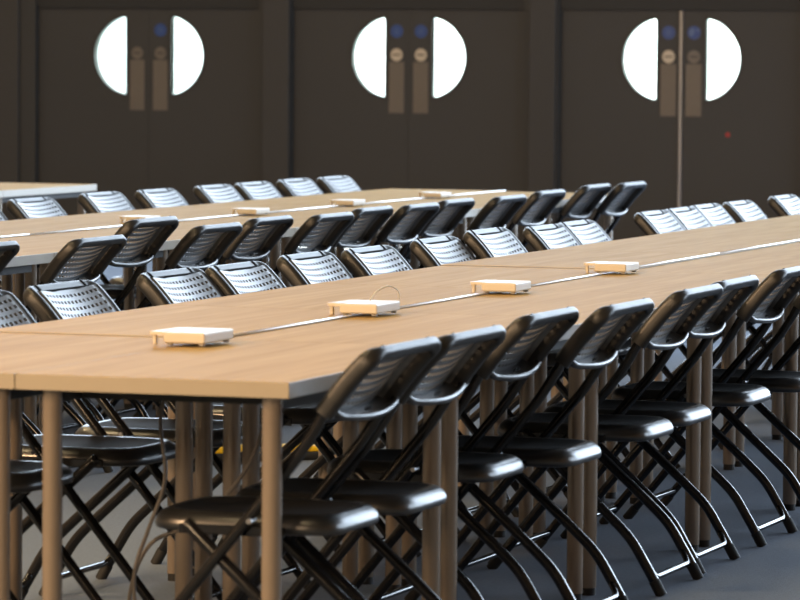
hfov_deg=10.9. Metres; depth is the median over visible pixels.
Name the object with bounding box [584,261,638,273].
box
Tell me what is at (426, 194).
box
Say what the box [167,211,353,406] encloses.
folding chair
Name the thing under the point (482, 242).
folding chair
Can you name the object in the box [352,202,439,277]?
folding chair
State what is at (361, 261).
folding chair
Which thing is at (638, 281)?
table
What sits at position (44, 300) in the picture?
folding chair
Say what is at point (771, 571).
floor
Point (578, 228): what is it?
folding chair
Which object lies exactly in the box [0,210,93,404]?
folding chair
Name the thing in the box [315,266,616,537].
table
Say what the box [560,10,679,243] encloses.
door
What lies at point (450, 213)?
folding chair
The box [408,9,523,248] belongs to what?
door
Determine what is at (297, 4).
transom
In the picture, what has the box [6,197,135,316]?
folding chair
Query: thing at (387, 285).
cable
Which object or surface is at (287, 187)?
folding chair
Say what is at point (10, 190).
table
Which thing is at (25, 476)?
folding chair
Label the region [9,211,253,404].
table
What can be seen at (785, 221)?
table
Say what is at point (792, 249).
table
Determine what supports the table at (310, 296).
on the floor
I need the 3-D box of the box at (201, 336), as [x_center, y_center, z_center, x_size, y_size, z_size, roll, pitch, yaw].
[-0.490,0.086,9.899,0.140,0.032,0.190,2,3,19]
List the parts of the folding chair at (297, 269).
panel, leg, leg, leg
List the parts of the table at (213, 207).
leg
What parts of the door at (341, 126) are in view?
push plate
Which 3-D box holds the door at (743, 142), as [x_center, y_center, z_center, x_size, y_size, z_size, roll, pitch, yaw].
[2.404,-1.175,29.625,0.896,1.727,0.068,2,3,19]
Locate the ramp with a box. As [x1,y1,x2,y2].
[215,443,317,461]
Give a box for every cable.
[127,422,261,599]
[132,401,166,599]
[370,285,399,300]
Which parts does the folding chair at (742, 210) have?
panel, leg, leg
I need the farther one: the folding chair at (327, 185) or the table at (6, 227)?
the folding chair at (327, 185)
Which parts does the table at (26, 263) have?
rail, leg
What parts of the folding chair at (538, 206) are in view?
leg, leg, panel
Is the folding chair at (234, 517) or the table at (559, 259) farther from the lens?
the table at (559, 259)
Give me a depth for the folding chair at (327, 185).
21.33 m
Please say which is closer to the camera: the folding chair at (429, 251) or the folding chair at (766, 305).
the folding chair at (766, 305)
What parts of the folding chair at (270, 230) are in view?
leg, leg, panel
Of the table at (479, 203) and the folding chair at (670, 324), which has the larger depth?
the table at (479, 203)
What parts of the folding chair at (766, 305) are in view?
leg, seat, leg, leg, leg, panel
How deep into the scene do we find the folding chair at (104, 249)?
14.11 m
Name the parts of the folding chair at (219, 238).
leg, leg, leg, panel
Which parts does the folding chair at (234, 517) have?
leg, leg, seat, leg, leg, panel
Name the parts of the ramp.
lid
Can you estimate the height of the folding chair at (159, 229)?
0.860 m
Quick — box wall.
[19,0,561,249]
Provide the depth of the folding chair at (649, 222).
16.74 m
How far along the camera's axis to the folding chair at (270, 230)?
15.98 m
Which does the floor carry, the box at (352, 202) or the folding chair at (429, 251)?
the folding chair at (429, 251)
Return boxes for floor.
[22,255,799,599]
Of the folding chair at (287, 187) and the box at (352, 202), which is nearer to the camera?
the box at (352, 202)
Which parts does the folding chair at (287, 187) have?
panel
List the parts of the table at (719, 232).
leg, leg, leg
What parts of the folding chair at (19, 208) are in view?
panel, leg, seat, leg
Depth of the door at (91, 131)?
31.19 m
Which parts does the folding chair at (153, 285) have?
panel, leg, leg, seat, leg, leg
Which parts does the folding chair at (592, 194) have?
leg, panel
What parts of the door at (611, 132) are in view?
push plate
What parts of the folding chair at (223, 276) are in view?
panel, leg, leg, leg, leg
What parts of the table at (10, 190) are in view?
leg, rail, leg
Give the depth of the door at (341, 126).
30.54 m
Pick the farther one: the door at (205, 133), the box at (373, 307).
the door at (205, 133)
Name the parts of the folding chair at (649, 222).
panel, leg, leg, leg, leg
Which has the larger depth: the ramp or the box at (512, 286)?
the ramp
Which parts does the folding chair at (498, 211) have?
panel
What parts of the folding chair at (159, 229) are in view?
leg, leg, leg, panel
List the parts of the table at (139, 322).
leg, leg, leg, leg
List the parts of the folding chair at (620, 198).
leg, leg, panel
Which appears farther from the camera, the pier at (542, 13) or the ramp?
the pier at (542, 13)
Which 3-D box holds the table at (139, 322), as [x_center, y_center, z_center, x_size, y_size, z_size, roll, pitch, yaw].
[-0.540,0.421,10.785,0.627,0.747,1.191,2,3,19]
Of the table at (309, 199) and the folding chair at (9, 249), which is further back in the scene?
the table at (309, 199)
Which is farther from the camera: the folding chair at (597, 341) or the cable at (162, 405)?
the folding chair at (597, 341)
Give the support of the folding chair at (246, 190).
on the floor
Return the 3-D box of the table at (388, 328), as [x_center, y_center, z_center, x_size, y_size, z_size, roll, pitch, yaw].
[0.050,0.441,10.584,0.623,0.740,1.191,2,3,19]
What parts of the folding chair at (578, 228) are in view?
panel, leg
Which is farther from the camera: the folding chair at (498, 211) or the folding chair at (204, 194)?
the folding chair at (204, 194)
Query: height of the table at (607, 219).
0.740 m
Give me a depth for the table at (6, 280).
15.74 m
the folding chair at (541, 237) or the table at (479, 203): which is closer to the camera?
the folding chair at (541, 237)
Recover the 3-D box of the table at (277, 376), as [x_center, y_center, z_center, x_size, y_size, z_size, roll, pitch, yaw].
[-0.337,0.503,9.455,0.623,0.740,1.191,2,3,19]
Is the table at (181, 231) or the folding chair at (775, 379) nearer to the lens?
the folding chair at (775, 379)
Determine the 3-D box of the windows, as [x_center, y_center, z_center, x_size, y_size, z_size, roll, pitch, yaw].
[-0.911,-1.777,32.550,11.200,2.620,3.200,2,3,19]
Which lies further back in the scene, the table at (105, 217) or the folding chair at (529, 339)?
the table at (105, 217)
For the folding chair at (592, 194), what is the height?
0.823 m
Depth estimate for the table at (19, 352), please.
9.77 m
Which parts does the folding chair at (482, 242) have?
panel, leg, leg, leg, seat, leg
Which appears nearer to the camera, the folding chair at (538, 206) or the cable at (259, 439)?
the cable at (259, 439)
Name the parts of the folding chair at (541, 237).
panel, leg, leg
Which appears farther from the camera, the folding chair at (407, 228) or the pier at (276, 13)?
the pier at (276, 13)
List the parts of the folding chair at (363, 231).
panel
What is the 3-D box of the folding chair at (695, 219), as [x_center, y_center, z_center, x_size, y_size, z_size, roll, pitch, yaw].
[1.438,0.040,17.121,0.672,0.823,0.444,2,3,19]
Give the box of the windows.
[98,17,739,99]
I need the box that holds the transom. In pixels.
[293,0,523,247]
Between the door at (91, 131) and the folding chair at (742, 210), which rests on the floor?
the folding chair at (742, 210)
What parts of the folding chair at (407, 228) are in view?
leg, leg, panel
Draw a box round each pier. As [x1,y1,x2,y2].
[0,0,18,219]
[262,0,289,196]
[527,0,556,251]
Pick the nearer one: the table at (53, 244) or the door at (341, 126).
the table at (53, 244)
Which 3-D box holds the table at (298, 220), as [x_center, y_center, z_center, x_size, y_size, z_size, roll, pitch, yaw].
[-0.521,0.042,17.408,0.623,0.740,1.191,2,3,19]
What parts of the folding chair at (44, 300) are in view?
panel, leg, leg, seat, leg, leg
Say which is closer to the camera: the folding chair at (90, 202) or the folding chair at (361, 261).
the folding chair at (361, 261)
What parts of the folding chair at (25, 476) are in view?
leg, leg, seat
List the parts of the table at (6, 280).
leg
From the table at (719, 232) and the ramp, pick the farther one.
the table at (719, 232)
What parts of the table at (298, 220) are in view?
leg, leg, leg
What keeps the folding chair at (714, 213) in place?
on the floor
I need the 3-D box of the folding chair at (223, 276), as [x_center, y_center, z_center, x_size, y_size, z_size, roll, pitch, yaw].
[-0.188,0.310,12.236,0.672,0.823,0.444,2,3,19]
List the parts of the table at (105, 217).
leg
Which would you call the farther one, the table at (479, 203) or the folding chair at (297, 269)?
the table at (479, 203)
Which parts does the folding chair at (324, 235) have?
leg, panel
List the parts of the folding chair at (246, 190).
panel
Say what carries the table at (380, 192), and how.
on the floor
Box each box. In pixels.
[119,215,160,222]
[150,327,232,345]
[231,208,269,214]
[327,300,399,315]
[330,199,364,205]
[418,192,450,197]
[470,280,530,293]
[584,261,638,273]
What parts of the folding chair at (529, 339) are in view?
leg, leg, seat, leg, leg, panel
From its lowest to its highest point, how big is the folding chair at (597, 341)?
0.823 m
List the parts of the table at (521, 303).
leg, leg, leg, leg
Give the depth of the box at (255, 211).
17.91 m
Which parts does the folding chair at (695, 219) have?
panel, leg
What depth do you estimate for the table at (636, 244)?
15.39 m
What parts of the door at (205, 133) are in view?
push plate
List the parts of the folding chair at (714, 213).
panel, leg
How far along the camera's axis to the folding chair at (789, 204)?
18.77 m
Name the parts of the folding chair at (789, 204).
panel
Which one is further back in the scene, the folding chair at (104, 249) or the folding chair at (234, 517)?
the folding chair at (104, 249)
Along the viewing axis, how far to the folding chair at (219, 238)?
15.23 m
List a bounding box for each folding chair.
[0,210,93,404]
[0,240,19,273]
[0,290,221,599]
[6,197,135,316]
[7,216,178,421]
[10,460,102,599]
[11,234,126,472]
[23,280,310,595]
[63,222,242,434]
[78,191,190,306]
[101,215,293,419]
[134,188,256,299]
[136,267,384,563]
[155,336,440,599]
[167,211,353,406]
[193,184,324,286]
[205,261,465,556]
[233,181,323,263]
[235,325,505,599]
[276,178,350,273]
[276,251,518,516]
[296,306,578,599]
[315,205,393,279]
[316,175,409,264]
[341,245,566,497]
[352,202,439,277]
[367,298,653,599]
[390,198,474,272]
[410,236,621,461]
[449,194,526,263]
[457,283,722,596]
[463,227,679,468]
[488,275,758,573]
[507,189,565,247]
[522,224,722,449]
[533,183,610,251]
[558,219,746,426]
[560,266,799,546]
[586,181,646,234]
[623,293,799,518]
[633,210,771,400]
[665,206,767,368]
[691,203,772,363]
[722,200,771,369]
[767,194,799,216]
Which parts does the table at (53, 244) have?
leg, leg, rail, leg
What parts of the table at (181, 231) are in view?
leg, leg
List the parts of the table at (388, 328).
leg, leg, leg, rail, leg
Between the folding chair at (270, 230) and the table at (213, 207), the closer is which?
the folding chair at (270, 230)
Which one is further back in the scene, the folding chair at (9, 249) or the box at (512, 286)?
the folding chair at (9, 249)
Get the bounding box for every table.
[0,182,96,317]
[0,220,134,412]
[0,234,28,327]
[0,236,180,433]
[0,252,53,425]
[0,305,366,599]
[0,333,193,599]
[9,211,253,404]
[15,340,440,599]
[31,225,294,409]
[127,203,348,308]
[167,284,497,584]
[168,215,388,289]
[223,195,431,281]
[230,312,585,599]
[257,206,478,274]
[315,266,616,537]
[319,189,505,275]
[354,198,543,256]
[397,290,701,595]
[441,191,612,257]
[441,250,719,498]
[530,271,798,546]
[549,237,799,439]
[636,255,799,506]
[641,226,799,436]
[719,216,799,226]
[725,242,799,466]
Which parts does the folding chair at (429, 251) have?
panel, leg, leg, seat, leg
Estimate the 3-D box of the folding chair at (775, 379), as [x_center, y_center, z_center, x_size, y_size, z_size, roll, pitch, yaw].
[1.077,0.272,13.066,0.672,0.823,0.444,2,3,19]
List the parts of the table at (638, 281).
leg, leg, leg, leg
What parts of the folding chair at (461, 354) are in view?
leg, leg, seat, leg, leg, panel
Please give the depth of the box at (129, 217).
16.98 m
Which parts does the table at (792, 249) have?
leg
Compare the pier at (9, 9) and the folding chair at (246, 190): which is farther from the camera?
the pier at (9, 9)
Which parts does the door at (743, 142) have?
push plate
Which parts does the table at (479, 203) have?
leg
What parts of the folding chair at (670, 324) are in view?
leg, seat, leg, leg, leg, panel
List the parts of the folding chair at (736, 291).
leg, seat, leg, leg, leg, panel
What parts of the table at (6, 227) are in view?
leg, leg, leg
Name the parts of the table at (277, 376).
leg, rail, rail, leg, leg, rail, leg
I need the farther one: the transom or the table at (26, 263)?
the transom
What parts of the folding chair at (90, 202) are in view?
panel, seat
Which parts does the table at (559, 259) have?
leg, leg, leg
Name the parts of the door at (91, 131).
push plate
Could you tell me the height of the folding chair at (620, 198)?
0.823 m
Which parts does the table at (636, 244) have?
leg, leg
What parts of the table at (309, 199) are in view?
leg, leg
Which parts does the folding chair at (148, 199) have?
panel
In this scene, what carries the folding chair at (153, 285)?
on the floor
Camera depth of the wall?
31.25 m
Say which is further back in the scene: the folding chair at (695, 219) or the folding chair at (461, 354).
the folding chair at (695, 219)
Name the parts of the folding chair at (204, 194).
panel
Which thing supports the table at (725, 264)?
on the floor
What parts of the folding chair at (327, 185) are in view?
panel, leg, seat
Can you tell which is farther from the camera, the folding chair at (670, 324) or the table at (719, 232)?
the table at (719, 232)
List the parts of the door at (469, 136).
push plate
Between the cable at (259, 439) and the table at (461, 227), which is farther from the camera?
the table at (461, 227)
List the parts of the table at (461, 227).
leg, leg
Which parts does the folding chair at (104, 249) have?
leg, leg, leg, panel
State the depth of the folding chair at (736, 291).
11.91 m
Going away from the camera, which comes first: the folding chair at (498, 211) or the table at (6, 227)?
the table at (6, 227)
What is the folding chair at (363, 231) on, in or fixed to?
on the floor
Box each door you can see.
[38,8,148,216]
[149,8,258,204]
[293,9,408,246]
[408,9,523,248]
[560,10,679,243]
[678,10,799,218]
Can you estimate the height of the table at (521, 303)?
0.740 m
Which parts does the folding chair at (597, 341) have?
leg, seat, leg, leg, leg, panel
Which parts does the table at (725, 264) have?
leg, leg, leg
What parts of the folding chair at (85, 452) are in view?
panel, leg, leg, leg, seat, leg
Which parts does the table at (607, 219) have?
leg, leg, rail, leg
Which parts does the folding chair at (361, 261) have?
panel, leg, leg, leg, leg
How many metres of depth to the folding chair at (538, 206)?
19.41 m
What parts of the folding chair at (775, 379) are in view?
leg, seat, leg, leg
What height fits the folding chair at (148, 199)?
0.823 m
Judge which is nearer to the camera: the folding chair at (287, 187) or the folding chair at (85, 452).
the folding chair at (85, 452)
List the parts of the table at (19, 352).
leg, rail, leg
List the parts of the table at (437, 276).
leg, leg, leg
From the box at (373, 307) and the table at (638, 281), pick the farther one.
the table at (638, 281)
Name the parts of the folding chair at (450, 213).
leg, panel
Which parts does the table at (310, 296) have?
leg, leg, leg, leg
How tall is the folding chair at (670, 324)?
0.823 m

